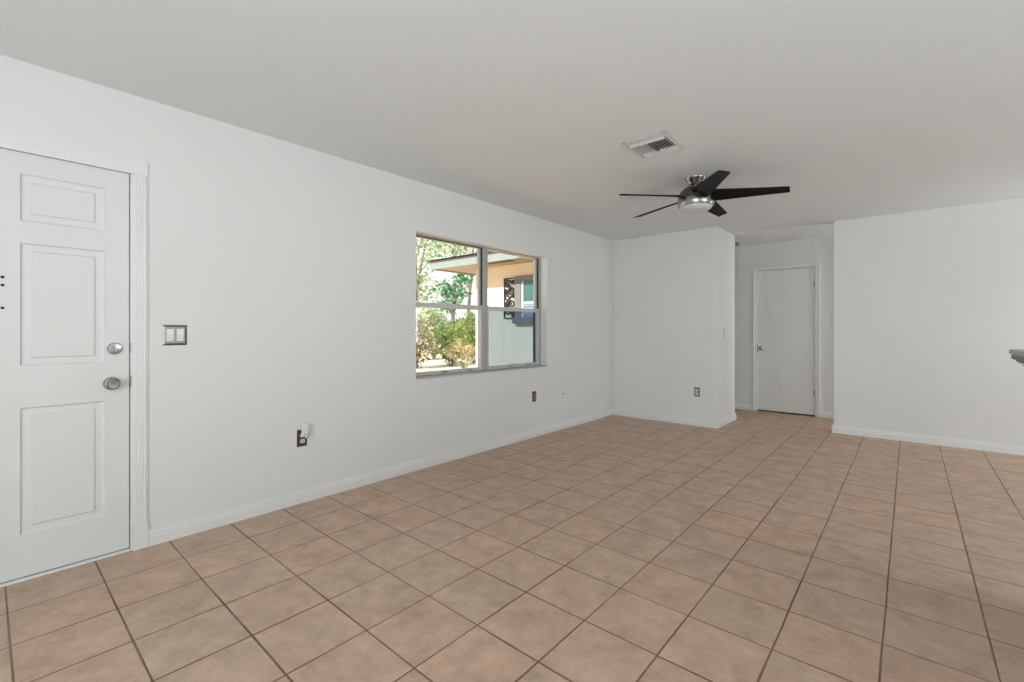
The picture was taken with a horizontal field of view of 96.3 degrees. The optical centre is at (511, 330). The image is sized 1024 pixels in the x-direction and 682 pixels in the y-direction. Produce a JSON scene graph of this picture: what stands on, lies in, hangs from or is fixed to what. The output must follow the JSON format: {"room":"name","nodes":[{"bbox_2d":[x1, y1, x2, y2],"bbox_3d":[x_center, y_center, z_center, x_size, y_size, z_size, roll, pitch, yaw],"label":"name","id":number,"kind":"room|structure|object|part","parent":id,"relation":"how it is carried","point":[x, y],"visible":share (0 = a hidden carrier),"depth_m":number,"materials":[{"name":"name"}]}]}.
{"room":"empty living room","nodes":[
{"label":"empty living room","id":0,"kind":"room"},
{"bbox_2d":[0,55,612,529],"bbox_3d":[-1.385,-0.043,3.352,0.200,2.439,8.549,0,0,41],"label":"wall","id":1,"kind":"structure","parent":0,"point":[289,269],"depth_m":3.10,"materials":[{"name":"paint"}]},
{"bbox_2d":[0,148,128,582],"bbox_3d":[-2.337,0.160,2.101,0.110,1.998,0.908,0,0,41],"label":"door","id":2,"kind":"structure","parent":1,"relation":"in","point":[64,225],"depth_m":2.25,"materials":[{"name":"paint"}]},
{"bbox_3d":[-2.069,0.276,2.376,0.066,0.068,0.068,0,0,41],"label":"knob","id":3,"kind":"part","parent":2,"relation":"part of","materials":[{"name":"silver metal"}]},
{"bbox_2d":[0,548,130,587],"bbox_3d":[-2.411,1.167,2.165,0.206,0.017,0.916,0,0,41],"label":"threshold","id":4,"kind":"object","parent":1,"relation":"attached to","point":[32,576],"depth_m":2.25,"materials":[{"name":"paint"}]},
{"bbox_2d":[0,130,147,550],"bbox_3d":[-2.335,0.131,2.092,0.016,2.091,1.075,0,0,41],"label":"trim","id":5,"kind":"structure","parent":1,"relation":"attached to","point":[8,140],"depth_m":2.46,"materials":[{"name":"paint"}]},
{"bbox_2d":[162,325,186,345],"bbox_3d":[-1.905,0.025,2.591,0.012,0.115,0.117,0,0,41],"label":"light switch","id":6,"kind":"object","parent":1,"relation":"attached to","point":[171,334],"visible":1,"depth_m":2.59,"materials":[{"name":"white plastic"}]},
{"bbox_2d":[297,430,306,446],"bbox_3d":[-1.435,0.735,3.136,0.009,0.115,0.070,0,0,41],"label":"wall outlet","id":7,"kind":"object","parent":1,"relation":"attached to","point":[301,441],"visible":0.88,"depth_m":3.12,"materials":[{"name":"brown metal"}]},
{"bbox_2d":[301,424,308,437],"bbox_3d":[-1.407,0.685,3.123,0.050,0.094,0.041,0,0,41],"label":"plug","id":8,"kind":"object","parent":7,"relation":"attached to","point":[304,427],"visible":1,"depth_m":3.11,"materials":[{"name":"white plastic"}]},
{"bbox_2d":[148,408,612,546],"bbox_3d":[-0.283,1.132,4.459,0.015,0.088,5.191,0,0,41],"label":"baseboard","id":9,"kind":"structure","parent":1,"relation":"attached to","point":[169,532],"depth_m":3.29,"materials":[{"name":"paint"}]},
{"bbox_2d":[416,234,546,378],"bbox_3d":[-0.291,-0.201,4.637,0.250,1.283,1.847,0,0,41],"label":"window","id":10,"kind":"structure","parent":1,"relation":"in","point":[482,306],"depth_m":4.62,"materials":[{"name":"metal"}]},
{"bbox_3d":[-0.613,-0.523,4.306,0.024,0.613,0.864,0,0,41],"label":"sash","id":11,"kind":"part","parent":10,"relation":"part of","materials":[{"name":"metal"}]},
{"bbox_3d":[-0.586,0.070,4.283,0.030,0.643,0.864,0,0,41],"label":"sash","id":12,"kind":"part","parent":10,"relation":"part of","materials":[{"name":"glass"}]},
{"bbox_3d":[-0.291,0.420,4.637,0.250,0.042,1.847,0,0,41],"label":"sill","id":13,"kind":"part","parent":10,"relation":"part of","materials":[{"name":"stone"}]},
{"bbox_3d":[-0.007,-0.523,5.004,0.024,0.613,0.861,0,0,41],"label":"sash","id":14,"kind":"part","parent":10,"relation":"part of","materials":[{"name":"metal"}]},
{"bbox_3d":[0.019,0.070,4.981,0.030,0.643,0.861,0,0,41],"label":"sash","id":15,"kind":"part","parent":10,"relation":"part of","materials":[{"name":"glass"}]},
{"bbox_3d":[-0.024,0.082,5.018,0.010,0.618,0.861,0,0,41],"label":"screen frame","id":16,"kind":"part","parent":10,"relation":"part of","materials":[{"name":"metal"}]},
{"bbox_2d":[532,391,535,401],"bbox_3d":[0.247,0.730,5.075,0.009,0.115,0.070,0,0,41],"label":"wall outlet","id":17,"kind":"object","parent":1,"relation":"attached to","point":[533,392],"visible":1,"depth_m":5.07,"materials":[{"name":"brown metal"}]},
{"bbox_2d":[561,389,564,398],"bbox_3d":[0.615,0.758,5.494,0.016,0.115,0.070,0,0,41],"label":"cable jack","id":18,"kind":"object","parent":1,"relation":"attached to","point":[562,390],"visible":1,"depth_m":5.49,"materials":[{"name":"paint"}]},
{"bbox_2d":[0,409,1023,681],"bbox_3d":[1.054,1.236,2.321,8.950,0.120,10.388,0,0,41],"label":"floor","id":19,"kind":"structure","parent":0,"point":[761,545],"depth_m":2.18,"materials":[{"name":"tile"}]},
{"bbox_2d":[1009,349,1023,365],"bbox_3d":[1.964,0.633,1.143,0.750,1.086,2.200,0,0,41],"label":"countertop","id":20,"kind":"structure","parent":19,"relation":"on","point":[1016,354],"depth_m":2.08,"materials":[{"name":"stone"}]},
{"bbox_3d":[1.964,0.123,1.143,0.734,0.024,2.184,0,0,41],"label":"edge moulding","id":21,"kind":"part","parent":20,"relation":"part of","materials":[{"name":"grey stone"}]},
{"bbox_2d":[0,0,1023,246],"bbox_3d":[1.294,-1.323,2.179,8.300,0.120,10.288,0,0,41],"label":"ceiling","id":22,"kind":"structure","parent":0,"point":[861,108],"depth_m":2.35,"materials":[{"name":"paint"}]},
{"bbox_2d":[622,131,685,157],"bbox_3d":[0.969,-1.252,3.124,0.310,0.022,0.340,0,0,41],"label":"ceiling vent","id":23,"kind":"object","parent":22,"relation":"in","point":[663,142],"visible":1,"depth_m":3.10,"materials":[{"name":"metal"}]},
{"bbox_2d":[619,170,789,217],"bbox_3d":[1.560,-1.119,3.840,1.299,0.288,1.247,0,0,41],"label":"ceiling fan","id":24,"kind":"object","parent":22,"relation":"hanging from","point":[701,195],"visible":1,"depth_m":3.68,"materials":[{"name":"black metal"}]},
{"bbox_3d":[1.137,-1.107,3.727,0.560,0.068,0.135,0,0,-11],"label":"fan blade","id":25,"kind":"part","parent":24,"relation":"part of","materials":[{"name":"black wood"}]},
{"bbox_3d":[1.336,-1.107,4.147,0.135,0.068,0.560,0,0,-29],"label":"fan blade","id":26,"kind":"part","parent":24,"relation":"part of","materials":[{"name":"black wood"}]},
{"bbox_3d":[1.525,-1.001,3.800,0.248,0.052,0.248,0,0,41],"label":"lamp shade","id":27,"kind":"part","parent":24,"relation":"part of","materials":[{"name":"white glass"}]},
{"bbox_3d":[1.474,-1.107,3.409,0.135,0.068,0.560,0,0,7],"label":"fan blade","id":28,"kind":"part","parent":24,"relation":"part of","materials":[{"name":"black wood"}]},
{"bbox_3d":[1.796,-1.107,4.087,0.135,0.068,0.560,0,0,43],"label":"fan blade","id":29,"kind":"part","parent":24,"relation":"part of","materials":[{"name":"black wood"}]},
{"bbox_3d":[1.882,-1.107,3.631,0.560,0.068,0.135,0,0,25],"label":"fan blade","id":30,"kind":"part","parent":24,"relation":"part of","materials":[{"name":"black wood"}]},
{"bbox_2d":[613,226,734,420],"bbox_3d":[1.672,-0.043,6.697,2.749,2.439,0.751,0,0,41],"label":"wall","id":31,"kind":"structure","parent":0,"point":[674,292],"depth_m":5.88,"materials":[{"name":"paint"}]},
{"bbox_2d":[613,408,717,428],"bbox_3d":[1.944,1.132,5.954,1.392,0.088,0.015,0,0,41],"label":"baseboard","id":32,"kind":"structure","parent":31,"relation":"attached to","point":[620,412],"depth_m":5.89,"materials":[{"name":"paint"}]},
{"bbox_2d":[694,387,699,396],"bbox_3d":[2.284,0.758,5.664,0.070,0.115,0.009,0,0,41],"label":"wall outlet","id":33,"kind":"object","parent":31,"relation":"attached to","point":[696,389],"visible":1,"depth_m":5.66,"materials":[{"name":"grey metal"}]},
{"bbox_2d":[718,413,735,427],"bbox_3d":[2.720,1.132,5.797,0.015,0.088,0.766,0,0,41],"label":"baseboard","id":34,"kind":"structure","parent":31,"relation":"attached to","point":[732,417],"depth_m":5.77,"materials":[{"name":"paint"}]},
{"bbox_2d":[735,236,833,411],"bbox_3d":[4.535,-0.043,5.992,8.000,2.439,0.120,0,0,41],"label":"wall","id":35,"kind":"structure","parent":0,"point":[821,250],"depth_m":6.54,"materials":[{"name":"paint"}]},
{"bbox_2d":[735,403,751,409],"bbox_3d":[2.507,1.132,7.661,2.748,0.088,0.015,0,0,41],"label":"baseboard","id":36,"kind":"structure","parent":35,"relation":"attached to","point":[743,406],"depth_m":6.83,"materials":[{"name":"paint"}]},
{"bbox_2d":[758,267,814,414],"bbox_3d":[3.870,0.143,6.489,0.711,2.026,0.095,0,0,41],"label":"door","id":37,"kind":"structure","parent":35,"relation":"in","point":[786,297],"depth_m":6.49,"materials":[{"name":"paint"}]},
{"bbox_2d":[753,262,819,416],"bbox_3d":[3.901,0.122,6.531,0.825,2.108,0.136,0,0,41],"label":"trim","id":38,"kind":"structure","parent":35,"relation":"attached to","point":[816,265],"depth_m":6.43,"materials":[{"name":"paint"}]},
{"bbox_2d":[820,411,833,418],"bbox_3d":[5.355,1.132,5.191,3.113,0.088,0.015,0,0,41],"label":"baseboard","id":39,"kind":"structure","parent":35,"relation":"attached to","point":[823,414],"depth_m":6.16,"materials":[{"name":"paint"}]},
{"bbox_2d":[832,197,1023,455],"bbox_3d":[5.309,-0.043,3.967,4.178,2.439,0.125,0,0,41],"label":"wall","id":40,"kind":"structure","parent":0,"point":[929,303],"depth_m":4.73,"materials":[{"name":"paint"}]},
{"label":"outside","id":41,"kind":"structure","parent":0,"visible":0},
{"bbox_2d":[416,347,475,371],"bbox_3d":[-14.598,1.396,39.137,66.656,0.160,100.000,0,0,41],"label":"ground","id":42,"kind":"structure","parent":41,"point":[432,365],"depth_m":17.82,"materials":[{"name":"beige concrete"}]},
{"bbox_2d":[416,313,435,367],"bbox_3d":[-3.391,0.345,16.025,1.588,2.155,1.656,0,0,41],"label":"shrub","id":43,"kind":"object","parent":42,"relation":"on","point":[420,328],"visible":0.31,"depth_m":15.92,"materials":[{"name":"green plant"}]},
{"bbox_2d":[416,238,445,310],"bbox_3d":[-5.325,-2.493,24.985,5.164,7.679,3.088,0,0,33],"label":"tree","id":44,"kind":"object","parent":42,"relation":"on","point":[419,277],"visible":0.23,"depth_m":24.47,"materials":[{"name":"green plant"}]},
{"bbox_2d":[416,300,450,359],"bbox_3d":[-3.571,0.001,20.799,1.973,2.710,1.921,0,0,41],"label":"shrub","id":45,"kind":"object","parent":42,"relation":"on","point":[428,317],"visible":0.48,"depth_m":20.55,"materials":[{"name":"green plant"}]},
{"bbox_2d":[419,311,448,351],"bbox_3d":[-4.984,0.003,28.496,2.806,2.730,2.793,0,0,41],"label":"shrub","id":46,"kind":"object","parent":42,"relation":"on","point":[424,311],"visible":0.03,"depth_m":28.24,"materials":[{"name":"green plant"}]},
{"bbox_2d":[433,317,469,365],"bbox_3d":[-2.316,0.429,17.145,1.606,1.854,1.503,0,0,41],"label":"shrub","id":47,"kind":"object","parent":42,"relation":"on","point":[446,337],"visible":0.75,"depth_m":17.03,"materials":[{"name":"green plant"}]},
{"bbox_2d":[430,273,474,351],"bbox_3d":[-2.920,-0.959,22.916,2.386,4.572,1.385,0,0,23],"label":"tree","id":48,"kind":"object","parent":42,"relation":"on","point":[455,293],"visible":0.78,"depth_m":22.88,"materials":[{"name":"green plant"}]},
{"bbox_2d":[430,241,476,328],"bbox_3d":[-2.754,-3.106,30.108,6.280,8.868,2.939,0,0,34],"label":"tree","id":49,"kind":"object","parent":42,"relation":"on","point":[452,247],"visible":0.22,"depth_m":30.30,"materials":[{"name":"green plant"}]},
{"bbox_2d":[444,337,475,367],"bbox_3d":[-1.561,0.734,15.194,1.449,1.181,1.507,0,0,41],"label":"palmetto","id":50,"kind":"object","parent":42,"relation":"on","point":[462,349],"visible":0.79,"depth_m":15.06,"materials":[{"name":"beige plant"}]},
{"bbox_2d":[447,317,472,344],"bbox_3d":[-3.070,0.303,26.850,2.446,2.165,2.464,0,0,41],"label":"shrub","id":51,"kind":"object","parent":42,"relation":"on","point":[448,323],"visible":0.04,"depth_m":26.61,"materials":[{"name":"green plant"}]},
{"bbox_2d":[455,310,475,362],"bbox_3d":[-1.540,0.192,18.876,1.821,2.259,1.757,0,0,41],"label":"shrub","id":52,"kind":"object","parent":42,"relation":"on","point":[472,339],"visible":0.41,"depth_m":18.62,"materials":[{"name":"green plant"}]},
{"bbox_2d":[428,251,532,366],"bbox_3d":[1.918,-0.254,9.966,3.477,3.140,6.630,0,0,41],"label":"house wing","id":53,"kind":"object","parent":42,"relation":"on","point":[510,340],"visible":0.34,"depth_m":8.10,"materials":[{"name":"beige paint"}]},
{"bbox_2d":[488,260,514,264],"bbox_3d":[-0.280,-1.161,7.842,0.800,0.007,0.120,0,0,41],"label":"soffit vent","id":54,"kind":"object","parent":53,"relation":"attached to","point":[503,261],"depth_m":7.75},
{"bbox_2d":[504,277,514,318],"bbox_3d":[-0.043,-0.572,8.086,0.269,0.716,0.036,0,0,41],"label":"wall art","id":55,"kind":"object","parent":53,"relation":"attached to","point":[506,291],"visible":0.84,"depth_m":8.08},
{"bbox_3d":[0.484,-0.539,7.632,0.830,0.630,0.025,0,0,41],"label":"window sash","id":56,"kind":"part","parent":53,"relation":"part of","materials":[{"name":"metal"}]},
{"bbox_3d":[0.490,-0.539,7.639,0.750,0.630,0.008,0,0,41],"label":"glass pane","id":57,"kind":"part","parent":53,"relation":"part of","materials":[{"name":"glass"}]},
{"bbox_2d":[524,304,532,316],"bbox_3d":[0.484,-0.339,7.631,0.750,0.210,0.008,0,0,41],"label":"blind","id":58,"kind":"object","parent":53,"relation":"hanging from","point":[526,314],"depth_m":7.80,"materials":[{"name":"white plastic"}]}
]}

